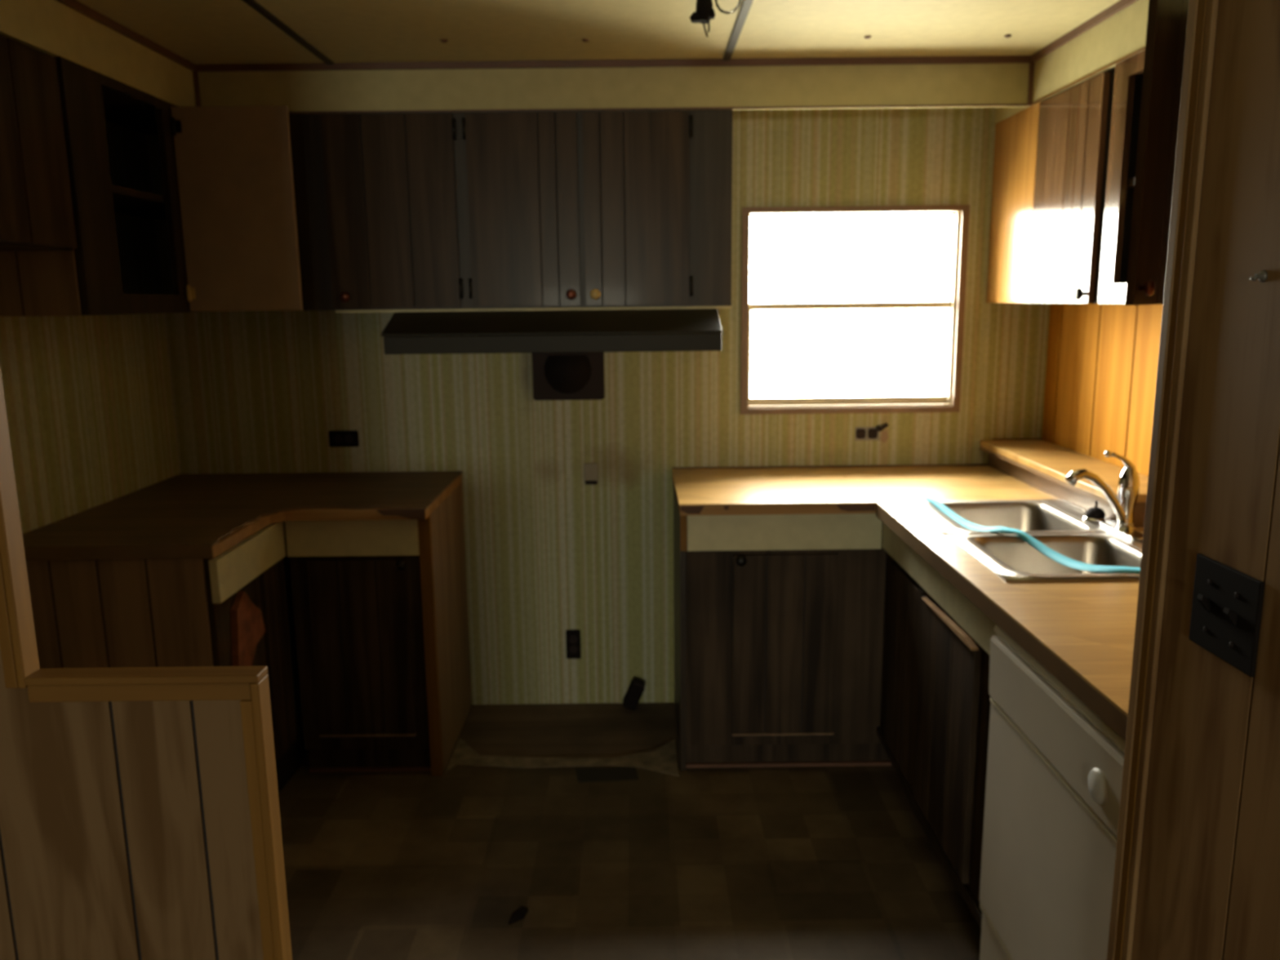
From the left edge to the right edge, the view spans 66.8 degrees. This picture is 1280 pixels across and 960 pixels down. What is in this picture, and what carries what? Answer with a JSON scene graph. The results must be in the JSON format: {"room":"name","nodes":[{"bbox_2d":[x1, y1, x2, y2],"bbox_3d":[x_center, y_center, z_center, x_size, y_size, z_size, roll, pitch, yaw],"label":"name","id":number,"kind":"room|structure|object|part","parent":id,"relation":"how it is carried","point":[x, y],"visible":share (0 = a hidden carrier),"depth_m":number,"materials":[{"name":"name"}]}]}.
{"room":"kitchen","nodes":[
{"label":"kitchen","id":0,"kind":"room"},
{"bbox_2d":[0,120,179,533],"bbox_3d":[-1.743,-0.025,2.406,0.100,2.263,2.300,-1,10,0],"label":"wall","id":1,"kind":"structure","parent":0,"point":[89,401],"depth_m":3.04,"materials":[{"name":"wood"}]},
{"bbox_2d":[0,34,77,251],"bbox_3d":[-1.542,-0.689,1.822,0.315,0.454,1.094,-1,10,0],"label":"door","id":2,"kind":"structure","parent":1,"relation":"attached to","point":[37,212],"depth_m":2.21,"materials":[{"name":"brown wood"}]},
{"bbox_2d":[0,648,263,959],"bbox_3d":[-1.875,0.171,1.358,2.651,2.263,0.028,-1,10,0],"label":"wall","id":3,"kind":"structure","parent":0,"point":[143,807],"depth_m":1.41,"materials":[{"name":"beige wood"}]},
{"bbox_2d":[0,365,39,688],"bbox_3d":[-0.883,-0.332,1.265,0.029,1.263,0.037,-1,10,0],"label":"trim","id":4,"kind":"structure","parent":3,"relation":"attached to","point":[18,644],"depth_m":1.34,"materials":[{"name":"brown wood"}]},
{"bbox_2d":[24,666,267,702],"bbox_3d":[-0.698,0.290,1.380,0.326,0.038,0.039,-1,10,0],"label":"trim","id":5,"kind":"structure","parent":3,"relation":"attached to","point":[206,682],"depth_m":1.36,"materials":[{"name":"brown wood"}]},
{"bbox_2d":[240,673,292,959],"bbox_3d":[-0.545,0.776,1.470,0.030,1.004,0.039,-1,10,0],"label":"trim","id":6,"kind":"structure","parent":3,"relation":"attached to","point":[255,713],"depth_m":1.41,"materials":[{"name":"brown wood"}]},
{"bbox_2d":[146,107,1050,704],"bbox_3d":[-0.112,-0.262,3.593,3.370,2.263,0.110,-1,10,0],"label":"wall","id":7,"kind":"structure","parent":0,"point":[549,553],"depth_m":3.54,"materials":[{"name":"wood"}]},
{"bbox_2d":[328,430,359,447],"bbox_3d":[-1.084,-0.151,3.550,0.108,0.060,0.008,-1,10,0],"label":"wall outlet","id":8,"kind":"object","parent":7,"relation":"attached to","point":[340,438],"visible":1,"depth_m":3.55,"materials":[{"name":"black plastic"}]},
{"bbox_2d":[333,434,342,443],"bbox_3d":[-1.104,-0.150,3.547,0.032,0.032,0.002,-1,10,0],"label":"receptacle","id":9,"kind":"object","parent":8,"relation":"attached to","point":[337,438],"depth_m":3.55,"materials":[{"name":"plastic"}]},
{"bbox_2d":[344,434,353,443],"bbox_3d":[-1.064,-0.150,3.547,0.032,0.032,0.002,-1,10,0],"label":"receptacle","id":10,"kind":"object","parent":8,"relation":"attached to","point":[348,438],"depth_m":3.55,"materials":[{"name":"plastic"}]},
{"bbox_2d":[215,109,732,312],"bbox_3d":[-0.547,-0.878,3.241,1.682,0.618,0.352,-1,10,0],"label":"upper cabinet","id":11,"kind":"object","parent":7,"relation":"attached to","point":[615,209],"visible":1,"depth_m":3.10,"materials":[{"name":"brown wood"}]},
{"bbox_3d":[-0.951,-0.590,3.129,0.034,0.034,0.028,-1,10,0],"label":"knob","id":12,"kind":"part","parent":11,"relation":"part of","materials":[{"name":"orange metal"}]},
{"bbox_3d":[-0.793,-0.854,3.103,0.413,0.596,0.018,-1,10,0],"label":"door","id":13,"kind":"part","parent":11,"relation":"part of","materials":[{"name":"brown wood"}]},
{"bbox_3d":[-0.371,-0.859,3.104,0.350,0.596,0.018,-1,10,0],"label":"door","id":14,"kind":"part","parent":11,"relation":"part of","materials":[{"name":"brown wood"}]},
{"bbox_3d":[-0.346,-0.556,3.164,1.289,0.008,0.010,-1,10,0],"label":"rail","id":15,"kind":"part","parent":11,"relation":"part of","materials":[{"name":"brown wood"}]},
{"bbox_2d":[381,308,722,354],"bbox_3d":[-0.274,-0.501,3.237,1.056,0.126,0.498,-1,10,0],"label":"range hood","id":16,"kind":"object","parent":11,"relation":"attached to","point":[614,330],"visible":0.93,"depth_m":3.01,"materials":[{"name":"brown metal"}]},
{"bbox_3d":[-0.222,-0.598,3.130,0.034,0.034,0.028,-1,10,0],"label":"knob","id":17,"kind":"part","parent":11,"relation":"part of","materials":[{"name":"orange metal"}]},
{"bbox_3d":[-0.144,-0.599,3.130,0.034,0.034,0.028,-1,10,0],"label":"knob","id":18,"kind":"part","parent":11,"relation":"part of","materials":[{"name":"gold metal"}]},
{"bbox_3d":[-0.010,-0.863,3.104,0.336,0.596,0.018,-1,10,0],"label":"door","id":19,"kind":"part","parent":11,"relation":"part of","materials":[{"name":"brown wood"}]},
{"bbox_2d":[531,351,604,400],"bbox_3d":[-0.259,-0.396,3.497,0.258,0.216,0.027,-1,10,0],"label":"exhaust fan","id":20,"kind":"object","parent":7,"relation":"attached to","point":[555,375],"visible":0.73,"depth_m":3.49,"materials":[{"name":"metal"}]},
{"bbox_2d":[544,355,591,393],"bbox_3d":[-0.260,-0.395,3.488,0.170,0.170,0.003,-1,10,0],"label":"grille","id":21,"kind":"object","parent":20,"relation":"attached to","point":[563,374],"depth_m":3.49,"materials":[{"name":"black plastic"}]},
{"bbox_2d":[565,629,581,658],"bbox_3d":[-0.254,0.626,3.696,0.056,0.116,0.008,-1,10,0],"label":"wall outlet","id":22,"kind":"object","parent":7,"relation":"attached to","point":[573,645],"visible":1,"depth_m":3.69,"materials":[{"name":"black plastic"}]},
{"bbox_2d":[568,635,577,643],"bbox_3d":[-0.254,0.607,3.690,0.032,0.032,0.002,-1,10,0],"label":"receptacle","id":23,"kind":"object","parent":22,"relation":"attached to","point":[572,638],"depth_m":3.69,"materials":[{"name":"plastic"}]},
{"bbox_2d":[568,645,577,653],"bbox_3d":[-0.253,0.646,3.697,0.032,0.032,0.002,-1,10,0],"label":"receptacle","id":24,"kind":"object","parent":22,"relation":"attached to","point":[572,649],"depth_m":3.70,"materials":[{"name":"plastic"}]},
{"bbox_2d":[583,462,598,484],"bbox_3d":[-0.180,-0.023,3.571,0.052,0.078,0.020,-1,10,0],"label":"box","id":25,"kind":"object","parent":7,"relation":"attached to","point":[591,469],"visible":1,"depth_m":3.57,"materials":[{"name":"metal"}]},
{"bbox_2d":[740,204,969,414],"bbox_3d":[0.760,-0.611,3.520,0.797,0.729,0.112,-1,10,0],"label":"window","id":26,"kind":"structure","parent":7,"relation":"in","point":[950,402],"depth_m":3.52,"materials":[{"name":"white wood"}]},
{"bbox_3d":[0.766,-0.463,3.559,0.748,0.368,0.020,-1,10,0],"label":"sash","id":27,"kind":"part","parent":26,"relation":"part of","materials":[{"name":"glass"}]},
{"bbox_3d":[0.762,-0.792,3.526,0.748,0.338,0.020,-1,10,0],"label":"sash","id":28,"kind":"part","parent":26,"relation":"part of","materials":[{"name":"glass"}]},
{"bbox_2d":[854,422,888,443],"bbox_3d":[0.849,-0.170,3.542,0.123,0.076,0.030,-1,10,0],"label":"wall outlet","id":29,"kind":"object","parent":7,"relation":"attached to","point":[861,433],"visible":1,"depth_m":3.55,"materials":[{"name":"plastic"}]},
{"bbox_2d":[856,428,866,439],"bbox_3d":[0.808,-0.169,3.550,0.034,0.036,0.009,-1,10,0],"label":"receptacle","id":30,"kind":"object","parent":29,"relation":"attached to","point":[860,433],"depth_m":3.55,"materials":[{"name":"plastic"}]},
{"bbox_2d":[867,428,877,438],"bbox_3d":[0.851,-0.170,3.550,0.034,0.036,0.009,-1,10,0],"label":"receptacle","id":31,"kind":"object","parent":29,"relation":"attached to","point":[872,433],"depth_m":3.55,"materials":[{"name":"plastic"}]},
{"bbox_2d":[76,0,1119,64],"bbox_3d":[-0.404,-0.536,-1.290,5.600,0.060,9.610,-1,10,0],"label":"ceiling","id":32,"kind":"structure","parent":0,"point":[200,32],"depth_m":2.66,"materials":[{"name":"white paint"}]},
{"bbox_2d":[0,0,1149,123],"bbox_3d":[-0.119,-1.083,2.215,3.170,0.147,2.300,-1,10,0],"label":"soffit","id":33,"kind":"object","parent":32,"relation":"attached to","point":[939,83],"depth_m":3.04,"materials":[{"name":"beige paint"}]},
{"bbox_2d":[55,0,200,106],"bbox_3d":[-1.383,-1.050,2.112,0.012,0.147,1.893,-1,10,0],"label":"trim","id":34,"kind":"structure","parent":33,"relation":"attached to","point":[80,7],"depth_m":2.66,"materials":[{"name":"brown wood"}]},
{"bbox_2d":[0,56,302,316],"bbox_3d":[-1.372,-0.809,2.894,0.661,0.613,1.055,-1,10,0],"label":"upper cabinet","id":35,"kind":"object","parent":33,"relation":"attached to","point":[228,203],"visible":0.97,"depth_m":2.88,"materials":[{"name":"brown wood"}]},
{"bbox_3d":[-1.550,-0.507,2.416,0.294,0.197,0.006,-1,10,0],"label":"panel","id":36,"kind":"part","parent":35,"relation":"part of","materials":[{"name":"brown wood"}]},
{"bbox_3d":[-1.396,-0.782,2.747,0.018,0.612,0.742,-1,10,0],"label":"frame","id":37,"kind":"part","parent":35,"relation":"part of","materials":[{"name":"brown wood"}]},
{"bbox_2d":[111,184,166,218],"bbox_3d":[-1.555,-0.834,2.900,0.295,0.020,1.033,-1,10,0],"label":"shelf","id":38,"kind":"object","parent":35,"relation":"attached to","point":[126,201],"depth_m":2.87,"materials":[{"name":"brown wood"}]},
{"bbox_3d":[-1.212,-0.813,2.931,0.342,0.597,0.016,-1,10,0],"label":"door","id":39,"kind":"part","parent":35,"relation":"part of","materials":[{"name":"brown wood"}]},
{"bbox_2d":[242,0,333,64],"bbox_3d":[-0.946,-0.469,-1.442,0.022,0.006,9.090,-1,10,0],"label":"trim","id":40,"kind":"structure","parent":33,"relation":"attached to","point":[255,5],"depth_m":2.64,"materials":[{"name":"brown wood"}]},
{"bbox_2d":[195,55,1031,113],"bbox_3d":[-0.081,-1.236,3.038,2.623,0.147,0.012,-1,10,0],"label":"trim","id":41,"kind":"structure","parent":33,"relation":"attached to","point":[980,59],"depth_m":3.02,"materials":[{"name":"brown wood"}]},
{"bbox_2d":[723,0,753,60],"bbox_3d":[0.285,-0.483,-1.440,0.022,0.006,9.090,-1,10,0],"label":"trim","id":42,"kind":"structure","parent":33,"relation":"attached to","point":[747,4],"depth_m":2.66,"materials":[{"name":"white wood"}]},
{"bbox_2d":[1026,0,1137,106],"bbox_3d":[1.228,-1.079,2.116,0.012,0.147,1.893,-1,10,0],"label":"trim","id":43,"kind":"structure","parent":33,"relation":"attached to","point":[1120,5],"depth_m":2.75,"materials":[{"name":"brown wood"}]},
{"bbox_2d":[986,0,1189,305],"bbox_3d":[1.220,-0.759,2.454,0.496,0.618,1.954,-1,10,0],"label":"upper cabinet","id":44,"kind":"object","parent":33,"relation":"attached to","point":[1083,175],"visible":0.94,"depth_m":2.64,"materials":[{"name":"brown wood"}]},
{"bbox_3d":[1.243,-0.900,3.232,0.017,0.611,0.374,-1,10,0],"label":"filler panel","id":45,"kind":"part","parent":44,"relation":"part of","materials":[{"name":"brown wood"}]},
{"bbox_3d":[1.243,-0.824,2.838,0.017,0.606,0.420,-1,10,0],"label":"door","id":46,"kind":"part","parent":44,"relation":"part of","materials":[{"name":"brown wood"}]},
{"bbox_3d":[1.224,-0.517,2.696,0.028,0.034,0.034,-1,10,0],"label":"knob","id":47,"kind":"part","parent":44,"relation":"part of","materials":[{"name":"brown metal"}]},
{"bbox_3d":[1.246,-0.734,2.337,0.018,0.611,0.482,-1,10,0],"label":"frame","id":48,"kind":"part","parent":44,"relation":"part of","materials":[{"name":"brown wood"}]},
{"bbox_2d":[1126,177,1134,187],"bbox_3d":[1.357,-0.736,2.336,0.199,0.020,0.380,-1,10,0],"label":"cabinet latch","id":49,"kind":"object","parent":44,"relation":"attached to","point":[1130,180],"depth_m":2.49,"materials":[{"name":"brown metal"}]},
{"bbox_3d":[1.019,-0.386,1.950,0.028,0.034,0.034,9,14,42],"label":"knob","id":50,"kind":"part","parent":44,"relation":"part of","materials":[{"name":"orange metal"}]},
{"bbox_3d":[1.102,-0.679,2.023,0.016,0.616,0.360,9,14,42],"label":"door","id":51,"kind":"part","parent":44,"relation":"part of","materials":[{"name":"brown wood"}]},
{"bbox_2d":[1031,46,1145,105],"bbox_3d":[1.233,-1.009,2.123,0.003,0.006,1.881,-1,10,0],"label":"trim","id":52,"kind":"structure","parent":33,"relation":"attached to","point":[1144,47],"depth_m":2.64,"materials":[{"name":"brown wood"}]},
{"bbox_2d":[582,38,588,42],"bbox_3d":[-0.156,-1.259,2.781,0.020,0.006,0.020,-1,10,0],"label":"button","id":53,"kind":"object","parent":32,"relation":"attached to","point":[584,40],"visible":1,"depth_m":2.77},
{"bbox_2d":[689,0,741,37],"bbox_3d":[0.175,-1.105,2.263,0.122,0.136,0.120,-1,10,0],"label":"ceiling light","id":54,"kind":"object","parent":32,"relation":"attached to","point":[704,12],"visible":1,"depth_m":2.26,"materials":[{"name":"black plastic"}]},
{"bbox_2d":[689,0,715,23],"bbox_3d":[0.146,-1.110,2.262,0.061,0.082,0.040,-1,10,0],"label":"socket","id":55,"kind":"object","parent":54,"relation":"attached to","point":[704,12],"depth_m":2.25,"materials":[{"name":"black plastic"}]},
{"bbox_3d":[0.205,-1.130,2.259,0.062,0.085,0.062,-1,10,0],"label":"bulb","id":56,"kind":"part","parent":54,"relation":"part of","materials":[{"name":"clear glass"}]},
{"bbox_2d":[1004,34,1011,37],"bbox_3d":[1.056,-1.273,2.786,0.020,0.006,0.020,-1,10,0],"label":"button","id":57,"kind":"object","parent":32,"relation":"attached to","point":[1006,35],"visible":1,"depth_m":2.78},
{"bbox_2d":[278,702,981,959],"bbox_3d":[-0.379,1.739,-0.863,5.600,0.056,9.620,-1,10,0],"label":"floor","id":58,"kind":"structure","parent":0,"point":[785,863],"depth_m":2.70,"materials":[{"name":"tile"}]},
{"bbox_2d":[26,521,308,793],"bbox_3d":[-1.395,0.540,3.139,0.583,0.870,1.062,-1,10,0],"label":"base cabinet","id":59,"kind":"object","parent":58,"relation":"on","point":[235,607],"visible":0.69,"depth_m":2.58,"materials":[{"name":"brown wood"}]},
{"bbox_3d":[-1.412,0.636,2.620,0.543,0.870,0.007,-1,10,0],"label":"panel","id":60,"kind":"part","parent":59,"relation":"part of","materials":[{"name":"brown wood"}]},
{"bbox_3d":[-1.137,0.521,2.852,0.021,0.734,0.485,-1,10,0],"label":"frame","id":61,"kind":"part","parent":59,"relation":"part of","materials":[{"name":"brown wood"}]},
{"bbox_2d":[22,471,462,560],"bbox_3d":[-1.172,0.090,3.052,1.040,0.040,1.073,-1,10,0],"label":"countertop","id":62,"kind":"structure","parent":59,"relation":"on","point":[206,515],"depth_m":2.96,"materials":[{"name":"brown laminate"}]},
{"bbox_3d":[-1.118,0.225,2.787,0.022,0.116,0.482,-1,10,0],"label":"drawer","id":63,"kind":"part","parent":59,"relation":"part of","materials":[{"name":"beige wood"}]},
{"bbox_3d":[-1.117,0.429,2.767,0.019,0.245,0.200,-1,10,0],"label":"broken panel","id":64,"kind":"part","parent":59,"relation":"part of","materials":[{"name":"red wood"}]},
{"bbox_3d":[-1.118,0.554,3.008,0.014,0.592,0.160,-1,10,0],"label":"door","id":65,"kind":"part","parent":59,"relation":"part of","materials":[{"name":"brown wood"}]},
{"bbox_2d":[284,481,471,775],"bbox_3d":[-0.877,0.494,3.367,0.450,0.874,0.600,-1,10,0],"label":"base cabinet","id":66,"kind":"object","parent":58,"relation":"on","point":[380,606],"visible":0.82,"depth_m":3.11,"materials":[{"name":"brown wood"}]},
{"bbox_3d":[-0.899,0.178,3.037,0.412,0.120,0.018,-1,10,0],"label":"drawer","id":67,"kind":"part","parent":66,"relation":"part of","materials":[{"name":"beige wood"}]},
{"bbox_3d":[-0.895,0.496,3.111,0.412,0.784,0.011,-1,10,0],"label":"frame","id":68,"kind":"part","parent":66,"relation":"part of","materials":[{"name":"brown wood"}]},
{"bbox_3d":[-0.889,0.537,3.105,0.310,0.585,0.014,-1,10,0],"label":"door","id":69,"kind":"part","parent":66,"relation":"part of","materials":[{"name":"brown wood"}]},
{"bbox_3d":[-0.747,0.265,3.034,0.034,0.034,0.028,-1,10,0],"label":"knob","id":70,"kind":"part","parent":66,"relation":"part of","materials":[{"name":"black metal"}]},
{"bbox_3d":[-0.670,0.539,3.112,0.038,0.874,0.026,-1,10,0],"label":"post","id":71,"kind":"part","parent":66,"relation":"part of","materials":[{"name":"brown wood"}]},
{"bbox_3d":[-0.660,0.487,3.394,0.016,0.874,0.546,-1,10,0],"label":"panel","id":72,"kind":"part","parent":66,"relation":"part of","materials":[{"name":"brown wood"}]},
{"bbox_2d":[508,906,528,924],"bbox_3d":[-0.307,1.095,2.439,0.030,0.010,0.070,7,13,35],"label":"scrap","id":73,"kind":"object","parent":58,"relation":"on","point":[519,913],"visible":1,"depth_m":2.44,"materials":[{"name":"plastic"}]},
{"bbox_2d":[575,767,638,782],"bbox_3d":[-0.109,0.962,3.169,0.210,0.001,0.100,-1,10,0],"label":"floor vent","id":74,"kind":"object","parent":58,"relation":"on","point":[602,774],"depth_m":3.17,"materials":[{"name":"black metal"}]},
{"bbox_2d":[622,676,644,710],"bbox_3d":[-0.023,0.811,3.685,0.085,0.114,0.060,-1,10,0],"label":"receptacle","id":75,"kind":"object","parent":58,"relation":"on","point":[634,692],"visible":1,"depth_m":3.66,"materials":[{"name":"black plastic"}]},
{"bbox_2d":[633,676,644,688],"bbox_3d":[-0.003,0.767,3.677,0.043,0.024,0.052,-1,10,0],"label":"socket","id":76,"kind":"object","parent":75,"relation":"attached to","point":[637,683],"depth_m":3.66,"materials":[{"name":"plastic"}]},
{"bbox_2d":[673,486,889,770],"bbox_3d":[0.479,0.479,3.369,0.702,0.874,0.600,-1,10,0],"label":"base cabinet","id":77,"kind":"object","parent":58,"relation":"on","point":[779,620],"visible":0.86,"depth_m":3.11,"materials":[{"name":"brown wood"}]},
{"bbox_3d":[0.137,0.479,3.389,0.018,0.874,0.558,-1,10,0],"label":"panel","id":78,"kind":"part","parent":77,"relation":"part of","materials":[{"name":"brown wood"}]},
{"bbox_3d":[0.137,0.162,3.039,0.021,0.122,0.014,-1,10,0],"label":"post","id":79,"kind":"part","parent":77,"relation":"part of","materials":[{"name":"brown wood"}]},
{"bbox_3d":[0.316,0.253,3.035,0.034,0.034,0.028,-1,10,0],"label":"knob","id":80,"kind":"part","parent":77,"relation":"part of","materials":[{"name":"black metal"}]},
{"bbox_3d":[0.452,0.161,3.039,0.608,0.116,0.018,-1,10,0],"label":"drawer","id":81,"kind":"part","parent":77,"relation":"part of","materials":[{"name":"beige wood"}]},
{"bbox_3d":[0.462,0.528,3.108,0.329,0.597,0.014,-1,10,0],"label":"door","id":82,"kind":"part","parent":77,"relation":"part of","materials":[{"name":"brown wood"}]},
{"bbox_2d":[685,760,892,768],"bbox_3d":[0.494,0.942,3.215,0.684,0.012,0.014,-1,10,0],"label":"quarter round","id":83,"kind":"object","parent":58,"relation":"on","point":[828,763],"visible":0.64,"depth_m":3.21,"materials":[{"name":"brown wood"}]},
{"bbox_2d":[880,523,995,911],"bbox_3d":[1.114,0.608,2.625,0.718,0.870,1.054,-1,10,0],"label":"base cabinet","id":84,"kind":"object","parent":58,"relation":"on","point":[935,709],"visible":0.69,"depth_m":2.47,"materials":[{"name":"brown wood"}]},
{"bbox_3d":[0.775,0.565,2.854,0.014,0.583,0.330,-1,10,0],"label":"door","id":85,"kind":"part","parent":84,"relation":"part of","materials":[{"name":"brown wood"}]},
{"bbox_2d":[671,463,1143,740],"bbox_3d":[0.800,0.169,2.502,1.358,0.048,2.198,-1,10,0],"label":"countertop","id":86,"kind":"structure","parent":84,"relation":"on","point":[1082,633],"depth_m":2.46,"materials":[{"name":"laminate"}]},
{"bbox_2d":[902,499,1142,582],"bbox_3d":[1.041,0.224,2.541,0.490,0.176,0.847,-1,10,0],"label":"double sink","id":87,"kind":"object","parent":86,"relation":"in","point":[1059,525],"visible":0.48,"depth_m":2.50,"materials":[{"name":"metal"}]},
{"bbox_3d":[1.004,0.187,2.746,0.418,0.176,0.430,-1,10,0],"label":"bowl","id":88,"kind":"part","parent":87,"relation":"part of","materials":[{"name":"metal"}]},
{"bbox_2d":[920,496,1140,573],"bbox_3d":[0.970,0.147,2.512,0.105,0.046,0.879,-4,11,-19],"label":"hose","id":89,"kind":"object","parent":87,"relation":"on","point":[1064,560],"visible":0.84,"depth_m":2.44,"materials":[{"name":"teal plastic"}]},
{"bbox_3d":[1.006,0.264,2.330,0.418,0.176,0.417,-1,10,0],"label":"bowl","id":90,"kind":"part","parent":87,"relation":"part of","materials":[{"name":"metal"}]},
{"bbox_2d":[1081,500,1108,522],"bbox_3d":[1.249,0.083,2.660,0.066,0.054,0.066,-1,10,0],"label":"strainer","id":91,"kind":"object","parent":87,"relation":"on","point":[1094,514],"visible":0.98,"depth_m":2.65,"materials":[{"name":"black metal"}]},
{"bbox_2d":[979,438,1147,527],"bbox_3d":[1.362,-0.012,3.074,0.227,0.098,1.012,-1,10,0],"label":"wall ledge","id":92,"kind":"object","parent":86,"relation":"on","point":[1040,464],"visible":0.62,"depth_m":3.06,"materials":[{"name":"brown laminate"}]},
{"bbox_2d":[1063,450,1142,541],"bbox_3d":[1.185,0.029,2.505,0.199,0.218,0.205,-1,10,0],"label":"kitchen faucet","id":93,"kind":"object","parent":86,"relation":"on","point":[1128,485],"visible":0.94,"depth_m":2.48,"materials":[{"name":"silver metal"}]},
{"bbox_3d":[1.175,0.046,2.496,0.180,0.155,0.031,-1,11,-5],"label":"spout","id":94,"kind":"part","parent":93,"relation":"part of","materials":[{"name":"silver metal"}]},
{"bbox_3d":[1.259,0.131,2.524,0.046,0.009,0.205,-1,10,0],"label":"plate","id":95,"kind":"part","parent":93,"relation":"part of","materials":[{"name":"silver metal"}]},
{"bbox_3d":[1.232,-0.047,2.484,0.075,0.053,0.025,-2,11,-9],"label":"lever","id":96,"kind":"part","parent":93,"relation":"part of","materials":[{"name":"silver metal"}]},
{"bbox_2d":[876,726,982,928],"bbox_3d":[0.780,0.928,2.672,0.011,0.062,1.020,-1,10,0],"label":"trim","id":97,"kind":"structure","parent":84,"relation":"attached to","point":[962,888],"depth_m":2.57,"materials":[{"name":"brown wood"}]},
{"bbox_3d":[0.769,0.248,2.534,0.020,0.110,1.007,-1,10,0],"label":"drawer","id":98,"kind":"part","parent":84,"relation":"part of","materials":[{"name":"wood"}]},
{"bbox_3d":[0.771,0.636,2.466,0.016,0.583,0.420,-1,10,0],"label":"door","id":99,"kind":"part","parent":84,"relation":"part of","materials":[{"name":"brown wood"}]},
{"bbox_2d":[979,624,1125,959],"bbox_3d":[1.034,0.766,1.809,0.604,0.858,0.603,-1,10,0],"label":"dishwasher","id":100,"kind":"object","parent":58,"relation":"on","point":[1055,767],"visible":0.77,"depth_m":1.79,"materials":[{"name":"beige plastic"}]},
{"bbox_3d":[0.766,1.088,1.867,0.014,0.178,0.601,-1,10,0],"label":"kick plate","id":101,"kind":"part","parent":100,"relation":"part of","materials":[{"name":"white metal"}]},
{"bbox_3d":[0.761,0.992,1.850,0.020,0.016,0.601,-1,10,0],"label":"kick trim","id":102,"kind":"part","parent":100,"relation":"part of","materials":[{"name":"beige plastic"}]},
{"bbox_3d":[0.754,0.519,1.762,0.024,0.005,0.602,-1,10,0],"label":"seam trim","id":103,"kind":"part","parent":100,"relation":"part of","materials":[{"name":"beige plastic"}]},
{"bbox_3d":[0.751,0.448,1.749,0.031,0.139,0.603,-1,10,0],"label":"control panel","id":104,"kind":"part","parent":100,"relation":"part of","materials":[{"name":"white metal"}]},
{"bbox_3d":[0.753,0.365,1.733,0.026,0.028,0.602,-1,10,0],"label":"trim","id":105,"kind":"part","parent":100,"relation":"part of","materials":[{"name":"beige plastic"}]},
{"bbox_2d":[1041,303,1163,476],"bbox_3d":[1.517,-0.061,2.410,0.080,2.263,2.300,-1,10,0],"label":"wall","id":106,"kind":"structure","parent":0,"point":[1102,359],"depth_m":3.09,"materials":[{"name":"brown wood"}]},
{"bbox_2d":[1131,0,1279,959],"bbox_3d":[0.777,0.795,-2.173,0.090,2.263,7.180,-1,10,0],"label":"wall","id":107,"kind":"structure","parent":0,"point":[1209,882],"depth_m":1.19,"materials":[{"name":"brown wood"}]},
{"bbox_2d":[1188,553,1265,677],"bbox_3d":[0.711,0.163,1.190,0.018,0.116,0.131,-1,10,0],"label":"switch plate","id":108,"kind":"object","parent":107,"relation":"attached to","point":[1227,605],"visible":1,"depth_m":1.18,"materials":[{"name":"black plastic"}]},
{"bbox_2d":[1248,270,1267,282],"bbox_3d":[0.709,-0.234,1.113,0.013,0.014,0.014,-1,10,0],"label":"wall hook","id":109,"kind":"object","parent":107,"relation":"attached to","point":[1262,276],"visible":1,"depth_m":1.11,"materials":[{"name":"silver metal"}]},
{"bbox_3d":[1.145,0.145,1.317,0.671,2.263,0.098,-1,10,0],"label":"wall","id":110,"kind":"structure","parent":0,"visible":0},
{"bbox_2d":[1106,0,1218,959],"bbox_3d":[0.764,0.143,1.352,0.112,2.263,0.050,-1,10,0],"label":"trim","id":111,"kind":"structure","parent":110,"relation":"attached to","point":[1211,9],"depth_m":1.31,"materials":[{"name":"brown wood"}]}
]}

